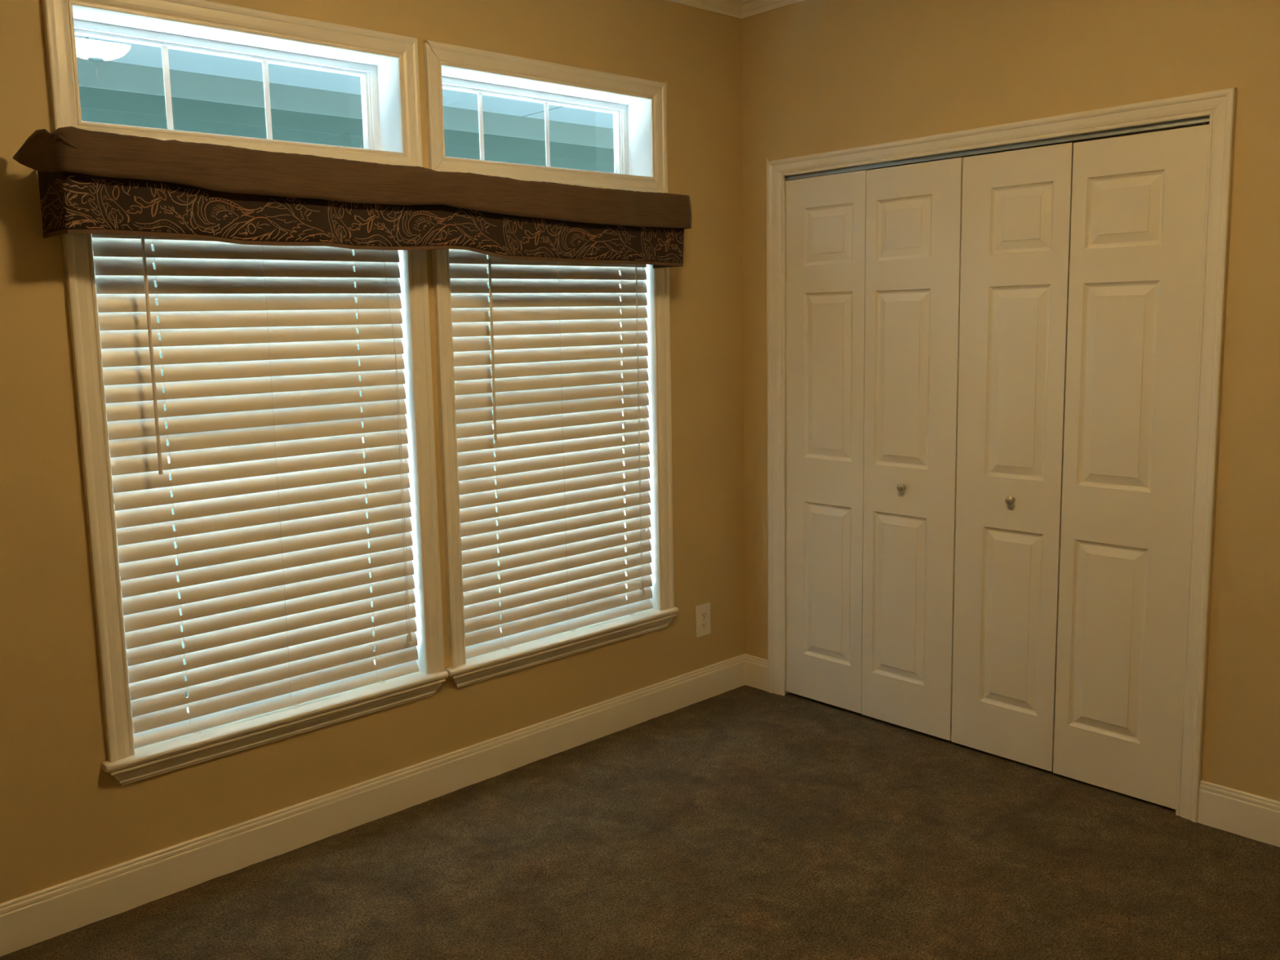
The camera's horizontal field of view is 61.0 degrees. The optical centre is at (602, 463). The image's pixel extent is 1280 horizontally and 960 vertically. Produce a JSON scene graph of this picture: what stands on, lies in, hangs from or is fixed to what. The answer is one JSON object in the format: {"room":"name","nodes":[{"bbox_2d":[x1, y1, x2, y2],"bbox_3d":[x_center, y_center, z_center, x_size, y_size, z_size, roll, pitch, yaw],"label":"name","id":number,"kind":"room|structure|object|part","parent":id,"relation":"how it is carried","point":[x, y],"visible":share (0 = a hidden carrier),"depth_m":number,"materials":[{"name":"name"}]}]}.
{"room":"empty bedroom","nodes":[
{"label":"empty bedroom","id":0,"kind":"room"},
{"bbox_2d":[0,0,744,903],"bbox_3d":[-1.030,-0.252,3.015,4.440,2.820,0.145,-8,10,-41],"label":"wall","id":1,"kind":"structure","parent":0,"point":[64,818],"depth_m":3.17,"materials":[{"name":"beige paint"}]},
{"bbox_2d":[41,0,422,167],"bbox_3d":[-0.984,-1.017,2.967,1.028,0.400,0.178,-8,10,-41],"label":"window","id":2,"kind":"structure","parent":1,"relation":"in","point":[386,64],"depth_m":2.94,"materials":[{"name":"white paint"}]},
{"bbox_3d":[-1.033,-1.022,3.024,0.860,0.247,0.028,-8,10,-41],"label":"sash","id":3,"kind":"part","parent":2,"relation":"part of","materials":[{"name":"white plastic"}]},
{"bbox_3d":[-1.023,-1.022,3.013,0.900,0.271,0.022,-8,10,-41],"label":"frame","id":4,"kind":"part","parent":2,"relation":"part of","materials":[{"name":"white plastic"}]},
{"bbox_2d":[62,233,448,785],"bbox_3d":[-0.955,-0.009,3.088,1.046,1.598,0.188,-8,10,-41],"label":"window","id":5,"kind":"structure","parent":1,"relation":"in","point":[127,764],"depth_m":2.98,"materials":[{"name":"white paint"}]},
{"bbox_3d":[-0.983,0.321,3.181,0.860,0.776,0.022,-8,10,-41],"label":"sash","id":6,"kind":"part","parent":5,"relation":"part of","materials":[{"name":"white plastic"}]},
{"bbox_2d":[91,233,418,748],"bbox_3d":[-0.922,-0.010,3.060,0.898,1.457,0.097,-8,10,-41],"label":"blind","id":7,"kind":"object","parent":5,"relation":"attached to","point":[263,415],"visible":0.86,"depth_m":3.03,"materials":[{"name":"white plastic"}]},
{"bbox_3d":[-0.921,0.686,3.166,0.878,0.045,0.036,-8,10,-41],"label":"rail","id":8,"kind":"part","parent":7,"relation":"part of","materials":[{"name":"white plastic"}]},
{"bbox_3d":[-0.626,-0.079,3.299,0.034,1.255,0.006,-8,10,-41],"label":"pull cord","id":9,"kind":"part","parent":7,"relation":"part of","materials":[{"name":"white fabric"}]},
{"bbox_2d":[13,126,692,268],"bbox_3d":[-0.533,-0.733,3.178,2.115,0.281,0.198,-8,10,-41],"label":"fabric valance","id":10,"kind":"object","parent":1,"relation":"attached to","point":[90,181],"visible":1,"depth_m":2.89,"materials":[{"name":"brown fabric"}]},
{"bbox_2d":[40,175,683,262],"bbox_3d":[-0.526,-0.687,3.200,2.036,0.162,0.166,-8,10,-41],"label":"print","id":11,"kind":"object","parent":10,"relation":"attached to","point":[237,211],"depth_m":2.96,"materials":[{"name":"brown fabric"}]},
{"bbox_2d":[0,653,745,956],"bbox_3d":[-0.945,1.070,3.131,4.150,0.129,0.015,-8,10,-41],"label":"baseboard","id":12,"kind":"structure","parent":1,"relation":"attached to","point":[28,920],"depth_m":3.23,"materials":[{"name":"white paint"}]},
{"bbox_2d":[422,40,667,193],"bbox_3d":[-0.200,-1.128,3.663,1.020,0.409,0.178,-8,10,-41],"label":"window","id":13,"kind":"structure","parent":1,"relation":"in","point":[638,106],"depth_m":3.65,"materials":[{"name":"white paint"}]},
{"bbox_3d":[-0.255,-1.131,3.715,0.852,0.247,0.028,-8,10,-41],"label":"sash","id":14,"kind":"part","parent":13,"relation":"part of","materials":[{"name":"white plastic"}]},
{"bbox_3d":[-0.245,-1.132,3.703,0.892,0.271,0.022,-8,10,-41],"label":"frame","id":15,"kind":"part","parent":13,"relation":"part of","materials":[{"name":"white plastic"}]},
{"bbox_2d":[431,248,679,688],"bbox_3d":[-0.172,-0.121,3.783,1.049,1.602,0.188,-8,10,-41],"label":"window","id":16,"kind":"structure","parent":1,"relation":"in","point":[462,671],"depth_m":3.84,"materials":[{"name":"white paint"}]},
{"bbox_2d":[448,248,653,658],"bbox_3d":[-0.144,-0.120,3.751,0.890,1.457,0.097,-8,10,-41],"label":"blind","id":17,"kind":"object","parent":16,"relation":"attached to","point":[557,393],"visible":0.86,"depth_m":3.73,"materials":[{"name":"white plastic"}]},
{"bbox_3d":[-0.143,0.576,3.857,0.870,0.045,0.036,-8,10,-41],"label":"rail","id":18,"kind":"part","parent":17,"relation":"part of","materials":[{"name":"white plastic"}]},
{"bbox_3d":[0.134,-0.174,3.975,0.006,1.280,0.011,-1,8,-1],"label":"pull cord","id":19,"kind":"part","parent":17,"relation":"part of","materials":[{"name":"white fabric"}]},
{"bbox_3d":[-0.205,0.211,3.871,0.852,0.776,0.022,-8,10,-41],"label":"sash","id":20,"kind":"part","parent":16,"relation":"part of","materials":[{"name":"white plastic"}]},
{"bbox_3d":[-0.236,-0.487,3.796,0.852,0.700,0.022,-8,10,-41],"label":"sash","id":21,"kind":"part","parent":16,"relation":"part of","materials":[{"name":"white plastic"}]},
{"bbox_2d":[695,602,711,637],"bbox_3d":[0.401,0.620,4.302,0.081,0.129,0.007,-8,10,-41],"label":"wall outlet","id":22,"kind":"object","parent":1,"relation":"attached to","point":[703,611],"visible":1,"depth_m":4.30,"materials":[{"name":"beige plastic"}]},
{"bbox_2d":[700,611,706,618],"bbox_3d":[0.403,0.600,4.298,0.034,0.029,0.002,-8,10,-41],"label":"receptacle","id":23,"kind":"object","parent":22,"relation":"attached to","point":[703,614],"depth_m":4.30,"materials":[{"name":"white plastic"}]},
{"bbox_2d":[701,621,706,628],"bbox_3d":[0.404,0.641,4.303,0.034,0.029,0.002,-8,10,-41],"label":"receptacle","id":24,"kind":"object","parent":22,"relation":"attached to","point":[704,624],"depth_m":4.30,"materials":[{"name":"white plastic"}]},
{"bbox_2d":[665,0,806,19],"bbox_3d":[0.242,-1.362,1.407,4.150,0.056,3.750,-8,10,-41],"label":"trim","id":25,"kind":"structure","parent":1,"relation":"attached to","point":[739,9],"depth_m":4.07,"materials":[{"name":"white paint"}]},
{"bbox_2d":[0,684,1279,959],"bbox_3d":[0.564,1.249,1.989,4.850,0.003,3.750,-8,10,-41],"label":"floor","id":26,"kind":"structure","parent":0,"point":[744,822],"depth_m":2.98,"materials":[{"name":"brown carpet"}]},
{"bbox_2d":[741,0,1279,801],"bbox_3d":[1.908,-0.309,2.932,0.120,2.820,3.895,-8,10,-41],"label":"wall","id":27,"kind":"structure","parent":0,"point":[818,76],"depth_m":3.19,"materials":[{"name":"beige paint"}]},
{"bbox_2d":[745,653,768,691],"bbox_3d":[0.633,0.859,4.451,0.015,0.129,0.137,-8,10,-41],"label":"baseboard","id":28,"kind":"structure","parent":27,"relation":"attached to","point":[756,668],"depth_m":4.44,"materials":[{"name":"white paint"}]},
{"bbox_2d":[785,156,963,740],"bbox_3d":[0.962,-0.055,3.963,0.071,2.021,0.730,-8,10,-41],"label":"door","id":29,"kind":"structure","parent":27,"relation":"in","point":[873,257],"depth_m":3.93,"materials":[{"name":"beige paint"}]},
{"bbox_3d":[1.061,0.085,3.843,0.031,0.028,0.028,-8,10,-41],"label":"knob","id":30,"kind":"part","parent":29,"relation":"part of","materials":[{"name":"silver metal"}]},
{"bbox_2d":[785,115,1209,180],"bbox_3d":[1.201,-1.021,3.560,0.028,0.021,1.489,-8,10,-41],"label":"door track","id":31,"kind":"object","parent":27,"relation":"attached to","point":[1199,120],"visible":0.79,"depth_m":3.43,"materials":[{"name":"white metal"}]},
{"bbox_2d":[766,87,1237,822],"bbox_3d":[1.240,-0.058,3.708,0.140,2.108,1.622,-8,10,-41],"label":"trim","id":32,"kind":"structure","parent":27,"relation":"attached to","point":[1220,104],"depth_m":3.18,"materials":[{"name":"white paint"}]},
{"bbox_2d":[951,122,1208,808],"bbox_3d":[1.460,0.008,3.413,0.071,2.025,0.748,-8,10,-41],"label":"door","id":33,"kind":"structure","parent":27,"relation":"in","point":[1082,262],"depth_m":3.38,"materials":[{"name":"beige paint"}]},
{"bbox_3d":[1.333,0.118,3.542,0.031,0.028,0.028,-8,10,-41],"label":"knob","id":34,"kind":"part","parent":33,"relation":"part of","materials":[{"name":"silver metal"}]},
{"bbox_2d":[1197,780,1279,847],"bbox_3d":[2.428,1.080,2.465,0.015,0.129,1.992,-8,10,-41],"label":"baseboard","id":35,"kind":"structure","parent":27,"relation":"attached to","point":[1252,816],"depth_m":3.12,"materials":[{"name":"white paint"}]},
{"label":"outside","id":36,"kind":"structure","parent":0,"visible":0},
{"bbox_3d":[-2.447,1.133,7.974,24.000,0.200,8.855,-8,10,-41],"label":"ground","id":37,"kind":"structure","parent":36,"visible":0},
{"bbox_2d":[75,35,614,697],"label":"window","id":38,"kind":"structure","parent":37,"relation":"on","point":[120,82],"depth_m":6.03,"materials":[{"name":"teal"}]},
{"bbox_3d":[-3.461,-1.827,4.095,2.838,0.012,0.750,-8,10,-41],"label":"soffit panel","id":39,"kind":"part","parent":38,"relation":"part of","materials":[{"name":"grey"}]},
{"bbox_3d":[-1.342,-2.126,5.977,2.838,0.012,0.750,-8,10,-41],"label":"soffit panel","id":40,"kind":"part","parent":38,"relation":"part of","materials":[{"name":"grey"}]},
{"bbox_3d":[0.778,-2.425,7.859,2.838,0.012,0.750,-8,10,-41],"label":"soffit panel","id":41,"kind":"part","parent":38,"relation":"part of","materials":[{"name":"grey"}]}
]}

